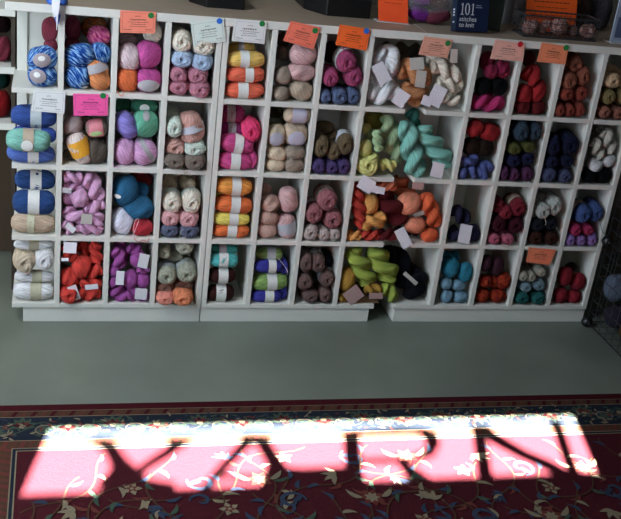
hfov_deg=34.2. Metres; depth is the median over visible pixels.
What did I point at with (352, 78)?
yarn ball
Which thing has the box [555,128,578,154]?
yarn ball
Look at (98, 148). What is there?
yarn ball
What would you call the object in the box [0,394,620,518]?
rug
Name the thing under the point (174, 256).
yarn skein
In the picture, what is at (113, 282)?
yarn ball
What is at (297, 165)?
yarn ball
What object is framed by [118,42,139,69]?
yarn ball
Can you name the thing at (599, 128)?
yarn hank
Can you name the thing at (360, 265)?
yarn hank
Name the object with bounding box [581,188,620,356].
wire rack
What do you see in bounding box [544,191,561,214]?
yarn ball
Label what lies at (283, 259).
yarn ball
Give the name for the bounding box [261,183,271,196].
yarn ball
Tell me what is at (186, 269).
yarn ball
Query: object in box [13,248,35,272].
yarn ball
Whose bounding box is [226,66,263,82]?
yarn skein
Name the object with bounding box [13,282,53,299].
yarn skein
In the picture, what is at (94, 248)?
yarn hank
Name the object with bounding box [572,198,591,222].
yarn ball
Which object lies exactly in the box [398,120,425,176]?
yarn hank
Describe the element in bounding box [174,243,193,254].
yarn ball
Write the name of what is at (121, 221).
yarn ball
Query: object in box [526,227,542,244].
yarn ball
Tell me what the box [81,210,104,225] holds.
yarn hank
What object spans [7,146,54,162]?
yarn skein
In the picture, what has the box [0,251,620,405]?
floor
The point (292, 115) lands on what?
yarn ball
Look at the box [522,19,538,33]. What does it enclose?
bundle
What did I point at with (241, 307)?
shelf unit
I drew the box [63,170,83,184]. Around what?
yarn hank
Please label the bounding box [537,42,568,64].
price sign
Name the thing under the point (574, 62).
yarn ball
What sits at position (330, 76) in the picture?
yarn ball
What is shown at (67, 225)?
yarn hank
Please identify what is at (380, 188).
yarn hank
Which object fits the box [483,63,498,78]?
yarn ball
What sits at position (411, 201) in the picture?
yarn ball
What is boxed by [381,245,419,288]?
yarn hank
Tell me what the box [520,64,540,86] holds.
yarn hank
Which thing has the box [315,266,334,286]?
yarn ball
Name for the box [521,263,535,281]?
yarn ball
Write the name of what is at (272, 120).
yarn ball
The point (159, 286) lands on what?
yarn ball
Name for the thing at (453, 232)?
yarn hank
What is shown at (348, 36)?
price sign
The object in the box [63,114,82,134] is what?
yarn ball
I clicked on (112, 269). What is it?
yarn ball
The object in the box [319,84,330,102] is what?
yarn ball
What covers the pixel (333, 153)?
yarn ball
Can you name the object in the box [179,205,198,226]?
yarn ball
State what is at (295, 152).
yarn ball
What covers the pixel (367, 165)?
yarn ball
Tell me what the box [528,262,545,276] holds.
yarn ball
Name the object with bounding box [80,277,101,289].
yarn hank
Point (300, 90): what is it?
yarn ball
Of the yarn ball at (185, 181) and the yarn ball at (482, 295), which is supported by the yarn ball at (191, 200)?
the yarn ball at (185, 181)
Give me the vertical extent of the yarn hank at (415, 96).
0.095 m
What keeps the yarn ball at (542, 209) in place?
on the yarn ball at (537, 224)
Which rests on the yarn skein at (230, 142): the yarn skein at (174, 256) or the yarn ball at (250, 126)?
the yarn ball at (250, 126)
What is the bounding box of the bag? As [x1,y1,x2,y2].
[408,0,450,23]
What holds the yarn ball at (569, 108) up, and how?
on the shelf unit at (477, 195)
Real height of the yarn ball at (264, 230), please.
0.061 m
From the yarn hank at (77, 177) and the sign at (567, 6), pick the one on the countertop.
the sign at (567, 6)
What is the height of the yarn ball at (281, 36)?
0.056 m
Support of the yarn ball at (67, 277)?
on the yarn ball at (70, 294)
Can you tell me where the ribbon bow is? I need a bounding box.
[46,0,67,29]
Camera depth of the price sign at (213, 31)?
3.50 m
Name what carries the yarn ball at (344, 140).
on the yarn ball at (343, 163)
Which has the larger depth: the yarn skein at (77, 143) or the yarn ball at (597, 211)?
the yarn ball at (597, 211)
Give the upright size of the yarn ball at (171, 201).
0.076 m
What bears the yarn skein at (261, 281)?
on the yarn skein at (256, 295)
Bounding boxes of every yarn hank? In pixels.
[61,219,75,234]
[61,241,77,261]
[62,181,82,192]
[62,191,78,207]
[62,205,86,223]
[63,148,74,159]
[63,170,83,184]
[75,224,103,234]
[76,241,94,265]
[78,288,100,300]
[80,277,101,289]
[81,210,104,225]
[82,172,104,199]
[84,200,105,213]
[87,264,102,278]
[88,241,102,264]
[108,285,126,300]
[110,246,126,267]
[113,242,128,260]
[126,243,141,254]
[127,287,136,300]
[136,267,149,274]
[337,282,378,302]
[338,285,363,304]
[345,247,376,286]
[347,229,361,240]
[351,182,366,230]
[361,229,379,240]
[362,211,386,230]
[363,283,382,298]
[365,247,398,282]
[367,80,399,104]
[368,74,384,88]
[371,44,400,85]
[371,180,396,194]
[372,130,383,151]
[377,190,408,225]
[378,227,396,240]
[379,158,396,171]
[380,114,401,163]
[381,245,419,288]
[381,282,398,302]
[382,41,424,59]
[391,80,432,108]
[393,175,414,196]
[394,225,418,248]
[397,57,431,87]
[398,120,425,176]
[402,268,427,298]
[405,108,420,127]
[417,125,451,178]
[420,192,441,226]
[426,55,453,63]
[429,84,460,107]
[430,49,461,83]
[435,74,463,92]
[447,224,459,240]
[450,204,470,223]
[461,154,478,166]
[467,165,481,178]
[471,92,504,111]
[479,160,493,179]
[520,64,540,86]
[588,137,604,159]
[595,125,612,135]
[598,129,616,154]
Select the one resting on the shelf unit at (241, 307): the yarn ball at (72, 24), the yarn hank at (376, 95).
the yarn hank at (376, 95)
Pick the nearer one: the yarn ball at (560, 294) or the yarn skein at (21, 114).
the yarn skein at (21, 114)
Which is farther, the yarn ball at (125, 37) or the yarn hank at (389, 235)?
the yarn hank at (389, 235)
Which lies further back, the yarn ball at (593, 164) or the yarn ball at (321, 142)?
the yarn ball at (593, 164)
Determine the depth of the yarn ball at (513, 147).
3.96 m
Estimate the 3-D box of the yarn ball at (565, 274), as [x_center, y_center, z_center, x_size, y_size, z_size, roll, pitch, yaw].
[1.085,0.071,4.309,0.064,0.087,0.066,3,24,-9]
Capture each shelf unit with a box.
[0,0,16,289]
[12,11,221,320]
[199,26,404,320]
[368,39,620,321]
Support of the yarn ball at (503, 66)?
on the yarn ball at (499, 85)
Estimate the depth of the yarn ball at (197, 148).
3.67 m
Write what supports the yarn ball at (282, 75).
on the yarn ball at (279, 92)
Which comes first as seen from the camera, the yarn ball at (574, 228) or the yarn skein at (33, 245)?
the yarn skein at (33, 245)
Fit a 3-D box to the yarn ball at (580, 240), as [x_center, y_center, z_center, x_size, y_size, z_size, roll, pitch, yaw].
[1.120,-0.100,4.258,0.050,0.056,0.124,1,24,-14]
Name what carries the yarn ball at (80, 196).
on the yarn hank at (70, 213)
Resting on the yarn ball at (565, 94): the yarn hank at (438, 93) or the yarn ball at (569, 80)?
the yarn ball at (569, 80)
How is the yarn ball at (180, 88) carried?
on the shelf unit at (29, 24)
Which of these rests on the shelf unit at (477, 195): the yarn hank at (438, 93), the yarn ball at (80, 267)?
the yarn hank at (438, 93)
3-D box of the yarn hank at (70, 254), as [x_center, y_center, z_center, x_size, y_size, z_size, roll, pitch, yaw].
[-0.897,-0.033,3.760,0.064,0.098,0.073,1,24,-14]
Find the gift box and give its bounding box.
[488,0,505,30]
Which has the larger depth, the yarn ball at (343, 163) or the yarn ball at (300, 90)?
the yarn ball at (343, 163)
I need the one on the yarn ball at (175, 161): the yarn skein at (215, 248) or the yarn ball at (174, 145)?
the yarn ball at (174, 145)
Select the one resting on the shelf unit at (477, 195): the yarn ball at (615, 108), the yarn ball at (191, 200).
the yarn ball at (615, 108)
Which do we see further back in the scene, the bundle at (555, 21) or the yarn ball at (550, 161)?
the yarn ball at (550, 161)
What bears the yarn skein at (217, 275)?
on the yarn skein at (216, 292)
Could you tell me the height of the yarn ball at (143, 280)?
0.066 m
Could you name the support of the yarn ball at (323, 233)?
on the shelf unit at (241, 307)
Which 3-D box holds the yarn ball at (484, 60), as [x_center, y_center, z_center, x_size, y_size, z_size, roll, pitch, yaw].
[0.672,-0.756,3.845,0.057,0.074,0.059,3,24,-10]
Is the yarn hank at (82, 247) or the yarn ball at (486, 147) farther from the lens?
the yarn ball at (486, 147)
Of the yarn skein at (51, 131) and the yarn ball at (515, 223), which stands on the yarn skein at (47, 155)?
the yarn skein at (51, 131)
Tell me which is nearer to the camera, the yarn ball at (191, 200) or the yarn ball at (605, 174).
the yarn ball at (191, 200)
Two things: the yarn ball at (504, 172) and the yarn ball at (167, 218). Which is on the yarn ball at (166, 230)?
the yarn ball at (167, 218)
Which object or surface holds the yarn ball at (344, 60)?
on the yarn ball at (352, 78)
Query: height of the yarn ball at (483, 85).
0.065 m
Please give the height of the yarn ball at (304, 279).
0.079 m
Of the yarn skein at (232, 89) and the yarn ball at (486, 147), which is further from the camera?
the yarn ball at (486, 147)
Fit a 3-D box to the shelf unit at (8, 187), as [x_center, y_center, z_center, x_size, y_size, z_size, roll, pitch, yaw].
[-1.754,-0.474,3.838,1.230,1.113,0.400,1,24,-14]
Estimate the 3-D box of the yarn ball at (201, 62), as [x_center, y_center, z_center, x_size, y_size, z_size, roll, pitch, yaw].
[-0.387,-0.709,3.595,0.080,0.058,0.125,1,24,-14]
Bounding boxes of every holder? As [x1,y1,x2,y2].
[374,0,408,24]
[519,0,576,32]
[603,0,620,43]
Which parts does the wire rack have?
wire panel, wire panel, wire panel, wire panel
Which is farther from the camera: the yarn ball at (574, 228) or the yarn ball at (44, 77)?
the yarn ball at (574, 228)
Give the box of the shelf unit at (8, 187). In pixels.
[0,0,16,289]
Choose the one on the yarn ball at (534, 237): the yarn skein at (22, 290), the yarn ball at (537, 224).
the yarn ball at (537, 224)
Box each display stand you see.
[189,0,244,9]
[295,0,371,18]
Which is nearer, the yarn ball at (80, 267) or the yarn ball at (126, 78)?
the yarn ball at (126, 78)
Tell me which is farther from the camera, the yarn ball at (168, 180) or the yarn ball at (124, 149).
the yarn ball at (168, 180)
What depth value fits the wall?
5.11 m
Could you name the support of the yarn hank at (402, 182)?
on the yarn hank at (392, 208)
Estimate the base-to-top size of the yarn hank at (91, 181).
0.105 m
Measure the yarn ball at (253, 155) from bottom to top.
0.073 m
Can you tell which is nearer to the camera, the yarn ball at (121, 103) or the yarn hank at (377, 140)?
the yarn ball at (121, 103)
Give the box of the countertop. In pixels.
[5,0,620,54]
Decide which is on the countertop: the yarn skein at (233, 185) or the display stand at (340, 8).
the display stand at (340, 8)
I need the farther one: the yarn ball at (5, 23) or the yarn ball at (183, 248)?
the yarn ball at (183, 248)
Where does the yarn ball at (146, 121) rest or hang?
on the yarn ball at (145, 153)
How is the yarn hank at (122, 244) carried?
in the shelf unit at (29, 24)
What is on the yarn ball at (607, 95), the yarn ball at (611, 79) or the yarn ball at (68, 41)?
the yarn ball at (611, 79)
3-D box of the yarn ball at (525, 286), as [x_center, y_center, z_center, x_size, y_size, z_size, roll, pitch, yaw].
[0.900,0.097,4.296,0.058,0.051,0.124,1,24,-14]
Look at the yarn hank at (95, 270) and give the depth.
3.80 m
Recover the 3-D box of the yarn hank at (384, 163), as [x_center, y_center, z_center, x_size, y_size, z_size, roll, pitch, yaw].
[0.300,-0.365,3.907,0.071,0.054,0.048,-2,25,-20]
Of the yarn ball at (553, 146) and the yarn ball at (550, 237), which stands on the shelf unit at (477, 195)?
the yarn ball at (550, 237)
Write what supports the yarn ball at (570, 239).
on the shelf unit at (477, 195)
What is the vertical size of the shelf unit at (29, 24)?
1.164 m
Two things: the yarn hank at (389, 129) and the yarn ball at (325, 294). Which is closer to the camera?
the yarn hank at (389, 129)
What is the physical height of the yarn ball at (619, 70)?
0.064 m
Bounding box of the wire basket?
[512,8,601,41]
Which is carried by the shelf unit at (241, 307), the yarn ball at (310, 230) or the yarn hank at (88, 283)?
the yarn ball at (310, 230)
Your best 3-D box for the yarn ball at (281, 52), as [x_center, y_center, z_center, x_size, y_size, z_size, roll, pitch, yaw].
[-0.107,-0.752,3.680,0.047,0.056,0.049,0,25,-17]
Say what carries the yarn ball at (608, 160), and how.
on the yarn ball at (605, 174)
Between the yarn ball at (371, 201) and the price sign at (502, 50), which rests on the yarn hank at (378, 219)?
the yarn ball at (371, 201)
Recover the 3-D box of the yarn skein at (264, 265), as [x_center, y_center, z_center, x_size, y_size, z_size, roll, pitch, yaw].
[-0.155,0.017,3.964,0.134,0.079,0.063,1,24,-14]
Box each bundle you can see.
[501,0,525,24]
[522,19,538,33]
[537,23,545,33]
[542,19,551,28]
[550,18,567,34]
[566,24,577,34]
[579,24,595,38]
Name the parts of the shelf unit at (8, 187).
panel, shelf, shelf, shelf, panel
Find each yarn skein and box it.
[6,128,50,151]
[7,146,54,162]
[11,104,56,127]
[11,213,54,232]
[12,189,54,213]
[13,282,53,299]
[14,126,55,142]
[14,169,55,189]
[14,240,53,250]
[14,269,53,282]
[66,132,89,163]
[86,118,106,136]
[166,250,182,261]
[180,110,204,142]
[207,283,233,301]
[209,267,235,283]
[210,253,237,267]
[211,244,237,253]
[213,212,249,225]
[213,224,248,237]
[215,194,251,213]
[216,176,251,195]
[218,151,251,169]
[220,133,253,153]
[221,122,241,134]
[222,104,244,122]
[224,82,263,98]
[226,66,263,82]
[227,50,263,67]
[228,42,254,52]
[251,289,280,301]
[252,272,286,290]
[254,258,287,272]
[255,247,282,259]
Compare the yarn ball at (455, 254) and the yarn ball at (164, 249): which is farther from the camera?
the yarn ball at (455, 254)
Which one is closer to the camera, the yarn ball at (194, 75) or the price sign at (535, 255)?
the yarn ball at (194, 75)
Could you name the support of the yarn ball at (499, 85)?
on the yarn hank at (488, 102)
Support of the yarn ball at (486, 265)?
on the yarn ball at (485, 281)
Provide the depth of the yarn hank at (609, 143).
4.06 m
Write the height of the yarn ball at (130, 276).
0.079 m
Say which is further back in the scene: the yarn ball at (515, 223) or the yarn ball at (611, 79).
the yarn ball at (515, 223)
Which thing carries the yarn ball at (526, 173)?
on the shelf unit at (477, 195)
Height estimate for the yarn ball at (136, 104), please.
0.058 m
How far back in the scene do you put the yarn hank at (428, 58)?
3.80 m
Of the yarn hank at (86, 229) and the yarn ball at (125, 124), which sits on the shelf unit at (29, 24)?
the yarn hank at (86, 229)
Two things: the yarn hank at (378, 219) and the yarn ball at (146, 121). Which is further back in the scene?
the yarn hank at (378, 219)
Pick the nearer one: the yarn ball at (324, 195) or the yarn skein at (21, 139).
the yarn skein at (21, 139)
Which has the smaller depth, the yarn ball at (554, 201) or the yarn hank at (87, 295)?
the yarn hank at (87, 295)
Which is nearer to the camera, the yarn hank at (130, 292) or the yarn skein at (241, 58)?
the yarn skein at (241, 58)
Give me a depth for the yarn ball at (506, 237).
4.13 m
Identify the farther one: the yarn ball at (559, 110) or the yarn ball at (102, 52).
the yarn ball at (559, 110)
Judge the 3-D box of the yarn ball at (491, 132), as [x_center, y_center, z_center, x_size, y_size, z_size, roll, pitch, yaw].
[0.698,-0.499,3.948,0.085,0.070,0.075,-1,25,-18]
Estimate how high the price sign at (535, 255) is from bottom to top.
0.078 m
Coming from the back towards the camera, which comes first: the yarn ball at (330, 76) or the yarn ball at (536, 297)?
the yarn ball at (536, 297)
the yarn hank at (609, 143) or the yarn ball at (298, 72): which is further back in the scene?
the yarn hank at (609, 143)
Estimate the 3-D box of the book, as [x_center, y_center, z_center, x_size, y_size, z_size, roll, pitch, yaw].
[0.598,-0.952,3.766,0.139,0.202,0.077,-2,25,-21]
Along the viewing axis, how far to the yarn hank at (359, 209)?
3.93 m
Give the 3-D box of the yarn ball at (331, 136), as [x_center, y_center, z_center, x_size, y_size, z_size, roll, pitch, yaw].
[0.077,-0.478,3.883,0.052,0.056,0.114,1,24,-14]
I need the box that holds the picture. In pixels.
[614,17,620,37]
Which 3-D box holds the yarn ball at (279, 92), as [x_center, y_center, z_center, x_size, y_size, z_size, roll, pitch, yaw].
[-0.108,-0.608,3.685,0.066,0.052,0.057,1,24,-14]
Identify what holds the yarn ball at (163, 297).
on the shelf unit at (29, 24)
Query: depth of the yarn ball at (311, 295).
4.04 m
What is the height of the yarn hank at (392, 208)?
0.149 m
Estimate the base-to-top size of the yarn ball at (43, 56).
0.074 m
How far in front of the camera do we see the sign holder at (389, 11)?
3.78 m
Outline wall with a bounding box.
[372,0,620,251]
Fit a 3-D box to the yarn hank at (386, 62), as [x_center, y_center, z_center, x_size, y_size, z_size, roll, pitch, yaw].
[0.279,-0.724,3.742,0.107,0.142,0.138,8,24,2]
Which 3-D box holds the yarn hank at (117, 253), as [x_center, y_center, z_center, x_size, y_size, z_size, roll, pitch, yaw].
[-0.728,-0.009,3.810,0.064,0.086,0.055,10,24,6]
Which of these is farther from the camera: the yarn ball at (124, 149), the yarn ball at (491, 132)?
the yarn ball at (491, 132)
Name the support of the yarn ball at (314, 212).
on the yarn ball at (310, 230)
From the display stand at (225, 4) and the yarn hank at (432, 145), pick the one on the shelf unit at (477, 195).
the yarn hank at (432, 145)
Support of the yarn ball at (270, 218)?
on the yarn ball at (264, 230)
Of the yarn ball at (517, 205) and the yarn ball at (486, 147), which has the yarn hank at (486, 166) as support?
the yarn ball at (486, 147)
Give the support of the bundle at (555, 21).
in the wire basket
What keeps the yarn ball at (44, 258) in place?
on the yarn skein at (35, 275)
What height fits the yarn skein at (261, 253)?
0.057 m
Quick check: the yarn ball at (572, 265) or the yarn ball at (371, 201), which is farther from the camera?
the yarn ball at (572, 265)
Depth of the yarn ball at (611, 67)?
3.98 m
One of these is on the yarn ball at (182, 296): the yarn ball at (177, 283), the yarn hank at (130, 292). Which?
the yarn ball at (177, 283)
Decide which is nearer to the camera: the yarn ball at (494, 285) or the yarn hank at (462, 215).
the yarn hank at (462, 215)
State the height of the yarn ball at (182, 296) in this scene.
0.063 m
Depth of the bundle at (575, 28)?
3.92 m
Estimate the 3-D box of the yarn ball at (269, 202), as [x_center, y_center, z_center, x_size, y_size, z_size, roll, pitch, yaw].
[-0.155,-0.219,3.867,0.076,0.068,0.072,6,24,-4]
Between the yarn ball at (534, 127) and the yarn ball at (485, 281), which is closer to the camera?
the yarn ball at (534, 127)
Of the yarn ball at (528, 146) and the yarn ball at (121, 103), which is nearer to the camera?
the yarn ball at (121, 103)
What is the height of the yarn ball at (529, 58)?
0.061 m
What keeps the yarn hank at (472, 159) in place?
on the yarn ball at (462, 174)
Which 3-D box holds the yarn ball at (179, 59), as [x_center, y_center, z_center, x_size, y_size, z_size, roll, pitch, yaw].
[-0.460,-0.718,3.573,0.083,0.060,0.126,1,24,-14]
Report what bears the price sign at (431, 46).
attached to the countertop
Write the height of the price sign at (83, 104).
0.087 m
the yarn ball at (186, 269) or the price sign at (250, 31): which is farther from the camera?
the yarn ball at (186, 269)
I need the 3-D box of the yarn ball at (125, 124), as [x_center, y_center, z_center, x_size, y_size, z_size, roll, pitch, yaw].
[-0.661,-0.484,3.619,0.081,0.103,0.079,0,25,-17]
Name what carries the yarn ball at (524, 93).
on the yarn ball at (519, 107)
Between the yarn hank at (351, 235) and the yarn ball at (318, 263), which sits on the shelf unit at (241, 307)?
the yarn hank at (351, 235)
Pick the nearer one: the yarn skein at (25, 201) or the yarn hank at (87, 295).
the yarn skein at (25, 201)
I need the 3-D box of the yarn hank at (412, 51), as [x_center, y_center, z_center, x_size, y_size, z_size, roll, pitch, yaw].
[0.353,-0.798,3.889,0.186,0.081,0.078,2,24,-13]
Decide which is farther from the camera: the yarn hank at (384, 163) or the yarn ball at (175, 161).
the yarn hank at (384, 163)
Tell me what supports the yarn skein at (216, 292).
on the shelf unit at (241, 307)
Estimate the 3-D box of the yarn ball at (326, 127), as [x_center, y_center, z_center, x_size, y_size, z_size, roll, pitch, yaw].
[0.051,-0.503,3.867,0.082,0.057,0.061,1,24,-14]
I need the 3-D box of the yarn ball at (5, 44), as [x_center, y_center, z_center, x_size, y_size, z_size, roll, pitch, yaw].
[-1.137,-0.777,3.724,0.069,0.095,0.093,1,24,-14]
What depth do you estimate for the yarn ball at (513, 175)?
4.01 m
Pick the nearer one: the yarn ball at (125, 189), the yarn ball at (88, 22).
the yarn ball at (88, 22)
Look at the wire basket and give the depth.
3.89 m
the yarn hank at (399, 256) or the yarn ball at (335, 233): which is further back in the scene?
the yarn hank at (399, 256)
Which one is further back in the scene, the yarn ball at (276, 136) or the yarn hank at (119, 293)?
the yarn hank at (119, 293)
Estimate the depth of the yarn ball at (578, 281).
4.31 m
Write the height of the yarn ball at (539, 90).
0.090 m
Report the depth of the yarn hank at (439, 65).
3.77 m
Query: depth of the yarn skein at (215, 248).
3.90 m
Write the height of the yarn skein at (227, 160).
0.067 m
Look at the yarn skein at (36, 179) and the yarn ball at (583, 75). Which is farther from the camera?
the yarn ball at (583, 75)
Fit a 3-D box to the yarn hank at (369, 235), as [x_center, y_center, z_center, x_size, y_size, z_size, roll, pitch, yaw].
[0.235,-0.099,4.006,0.076,0.048,0.048,0,25,-16]
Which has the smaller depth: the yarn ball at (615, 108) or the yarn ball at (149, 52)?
the yarn ball at (149, 52)
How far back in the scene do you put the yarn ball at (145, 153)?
3.65 m
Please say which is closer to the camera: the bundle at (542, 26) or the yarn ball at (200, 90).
the yarn ball at (200, 90)
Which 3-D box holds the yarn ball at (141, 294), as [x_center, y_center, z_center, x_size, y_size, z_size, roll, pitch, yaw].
[-0.650,0.128,3.891,0.057,0.070,0.062,1,24,-14]
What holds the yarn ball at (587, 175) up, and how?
on the shelf unit at (477, 195)
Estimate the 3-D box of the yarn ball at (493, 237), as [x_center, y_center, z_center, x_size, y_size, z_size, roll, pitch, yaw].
[0.739,-0.103,4.162,0.060,0.049,0.124,1,24,-14]
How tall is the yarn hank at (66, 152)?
0.049 m
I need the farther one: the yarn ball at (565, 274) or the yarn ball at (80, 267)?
the yarn ball at (565, 274)
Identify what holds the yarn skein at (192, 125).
on the yarn ball at (197, 148)
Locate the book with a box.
[451,0,489,32]
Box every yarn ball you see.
[0,16,10,32]
[0,36,10,61]
[0,74,9,88]
[0,90,10,116]
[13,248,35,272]
[27,66,56,86]
[28,45,57,67]
[35,246,53,269]
[41,16,57,39]
[43,40,57,50]
[60,266,79,286]
[60,283,80,303]
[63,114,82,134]
[64,43,94,66]
[64,65,89,88]
[65,15,80,38]
[65,37,79,47]
[71,254,91,278]
[73,187,88,206]
[81,17,106,36]
[81,116,92,130]
[87,25,110,44]
[87,60,109,89]
[88,138,106,163]
[92,42,110,62]
[108,271,123,287]
[109,264,120,276]
[111,206,133,234]
[112,175,138,205]
[113,137,134,167]
[115,110,136,138]
[116,98,131,112]
[117,67,136,95]
[118,33,137,45]
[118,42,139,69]
[122,195,153,218]
[124,269,137,288]
[130,99,157,111]
[130,173,152,185]
[130,251,149,268]
[131,218,152,241]
[133,110,157,136]
[134,137,156,164]
[135,288,148,301]
[136,67,160,91]
[137,40,160,67]
[137,273,148,287]
[138,182,148,195]
[142,23,161,41]
[155,289,172,304]
[156,258,176,284]
[156,278,173,290]
[158,243,170,258]
[159,220,178,236]
[160,205,179,225]
[161,187,181,211]
[162,174,176,187]
[164,133,183,153]
[164,150,184,168]
[166,103,178,116]
[166,115,181,136]
[168,78,188,94]
[169,63,187,82]
[170,47,192,67]
[171,26,191,51]
[172,286,192,305]
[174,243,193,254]
[174,278,192,287]
[175,256,196,282]
[178,222,198,238]
[179,174,195,188]
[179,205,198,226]
[180,187,201,212]
[183,151,205,173]
[184,139,205,154]
[186,65,207,82]
[188,80,209,97]
[191,34,214,54]
[191,51,213,70]
[240,115,260,141]
[248,148,256,168]
[257,221,277,237]
[259,210,277,224]
[260,194,279,211]
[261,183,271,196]
[264,157,284,170]
[266,145,285,159]
[267,123,285,145]
[269,116,281,124]
[272,85,289,100]
[274,66,291,83]
[276,45,286,60]
[276,213,295,237]
[277,32,288,46]
[278,186,297,211]
[278,254,287,273]
[279,286,286,298]
[283,107,309,123]
[284,122,306,144]
[284,158,303,171]
[285,145,304,161]
[288,63,314,80]
[288,79,312,100]
[289,44,316,64]
[296,267,312,289]
[298,283,318,302]
[299,246,312,271]
[302,219,318,239]
[305,196,322,222]
[309,247,324,271]
[311,154,325,173]
[313,131,328,156]
[313,184,337,210]
[315,120,334,134]
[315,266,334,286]
[315,281,331,302]
[316,220,329,239]
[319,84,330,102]
[321,205,341,228]
[322,63,338,86]
[323,155,337,173]
[326,128,336,141]
[326,141,339,159]
[327,83,347,103]
[329,227,340,240]
[332,46,356,72]
[335,128,352,154]
[336,154,349,173]
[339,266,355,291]
[340,65,361,86]
[342,84,359,103]
[356,151,378,175]
[356,175,378,213]
[359,138,371,156]
[362,123,370,134]
[363,112,382,129]
[366,128,373,139]
[397,182,423,214]
[404,210,425,233]
[420,227,437,241]
[439,277,452,289]
[440,257,459,277]
[440,289,452,302]
[443,251,459,259]
[451,279,465,290]
[452,291,467,302]
[457,223,479,243]
[457,262,472,281]
[458,167,467,178]
[463,137,479,154]
[466,119,483,136]
[474,77,491,94]
[475,286,489,302]
[477,139,493,155]
[478,274,491,287]
[479,51,494,68]
[479,123,499,140]
[481,254,491,271]
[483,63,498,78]
[486,227,499,243]
[489,211,506,231]
[489,274,497,288]
[489,288,505,302]
[490,77,507,95]
[490,256,503,275]
[492,194,503,212]
[495,60,509,77]
[497,199,511,218]
[497,228,513,246]
[498,271,510,288]
[499,163,508,179]
[502,162,519,180]
[503,151,519,166]
[503,192,525,215]
[505,136,520,154]
[505,215,522,232]
[509,120,528,140]
[513,286,528,303]
[514,101,530,113]
[514,139,535,152]
[515,83,532,101]
[516,164,533,180]
[516,280,531,291]
[518,150,533,165]
[518,266,527,280]
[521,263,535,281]
[522,50,535,65]
[526,120,540,139]
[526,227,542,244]
[527,288,544,303]
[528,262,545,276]
[529,100,545,114]
[529,216,543,230]
[530,274,544,290]
[531,80,546,101]
[533,197,550,224]
[540,165,556,181]
[541,228,557,244]
[542,214,556,229]
[543,154,558,167]
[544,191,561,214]
[545,131,559,155]
[552,286,567,302]
[554,100,564,116]
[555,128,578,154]
[555,152,573,166]
[555,164,571,182]
[557,99,574,116]
[557,266,572,285]
[558,86,573,100]
[560,69,577,88]
[564,51,582,71]
[564,231,574,245]
[565,262,576,270]
[567,289,580,302]
[568,219,581,235]
[569,65,589,85]
[569,98,584,116]
[570,272,585,289]
[572,84,587,100]
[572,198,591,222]
[574,219,593,234]
[574,233,585,245]
[581,167,597,182]
[581,231,597,245]
[582,197,604,234]
[586,157,603,171]
[595,101,610,118]
[596,166,611,182]
[598,86,615,103]
[601,153,615,166]
[602,70,619,87]
[603,274,620,301]
[604,304,620,328]
[606,62,617,73]
[606,102,620,119]
[611,86,620,103]
[618,69,620,86]
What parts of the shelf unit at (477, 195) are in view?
shelf, shelf, shelf, shelf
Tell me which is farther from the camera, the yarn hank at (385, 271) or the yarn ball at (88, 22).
the yarn hank at (385, 271)
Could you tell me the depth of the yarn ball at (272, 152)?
3.76 m
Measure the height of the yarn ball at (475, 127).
0.071 m
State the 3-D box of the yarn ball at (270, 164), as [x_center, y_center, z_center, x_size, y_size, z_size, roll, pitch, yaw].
[-0.137,-0.358,3.798,0.079,0.048,0.059,1,24,-14]
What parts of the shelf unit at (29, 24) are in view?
corner post, shelf, shelf, shelf, shelf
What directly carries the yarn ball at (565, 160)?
on the yarn ball at (563, 175)
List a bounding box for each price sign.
[31,90,64,113]
[73,93,107,115]
[120,10,155,32]
[191,18,225,45]
[231,19,266,43]
[283,21,319,48]
[336,24,369,50]
[418,36,452,57]
[490,39,524,60]
[526,247,555,264]
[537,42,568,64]
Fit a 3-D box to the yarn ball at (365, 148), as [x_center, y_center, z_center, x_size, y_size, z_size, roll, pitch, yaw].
[0.209,-0.428,3.860,0.053,0.070,0.055,-2,25,-21]
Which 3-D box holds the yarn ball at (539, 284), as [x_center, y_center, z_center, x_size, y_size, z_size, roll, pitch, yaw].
[0.957,0.090,4.307,0.064,0.057,0.125,1,24,-14]
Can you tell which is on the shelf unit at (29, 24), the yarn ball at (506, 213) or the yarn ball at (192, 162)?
the yarn ball at (192, 162)
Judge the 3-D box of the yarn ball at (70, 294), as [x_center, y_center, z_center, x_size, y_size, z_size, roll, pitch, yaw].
[-0.912,0.112,3.835,0.077,0.082,0.124,1,24,-14]
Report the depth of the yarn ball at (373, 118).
3.90 m
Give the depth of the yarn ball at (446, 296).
4.19 m
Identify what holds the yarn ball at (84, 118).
in the shelf unit at (29, 24)
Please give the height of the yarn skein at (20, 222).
0.074 m
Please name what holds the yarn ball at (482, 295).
on the shelf unit at (477, 195)
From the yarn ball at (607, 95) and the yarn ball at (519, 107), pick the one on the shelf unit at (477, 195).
the yarn ball at (519, 107)
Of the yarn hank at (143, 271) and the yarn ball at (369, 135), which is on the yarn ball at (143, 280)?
the yarn hank at (143, 271)
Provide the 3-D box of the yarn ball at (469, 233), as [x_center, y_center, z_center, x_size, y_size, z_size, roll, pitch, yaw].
[0.639,-0.117,4.109,0.107,0.093,0.079,1,24,-14]
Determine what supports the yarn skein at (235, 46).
in the shelf unit at (241, 307)
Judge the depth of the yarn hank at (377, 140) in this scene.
3.83 m
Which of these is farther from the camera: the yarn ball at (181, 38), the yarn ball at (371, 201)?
the yarn ball at (371, 201)
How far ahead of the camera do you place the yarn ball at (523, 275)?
4.22 m

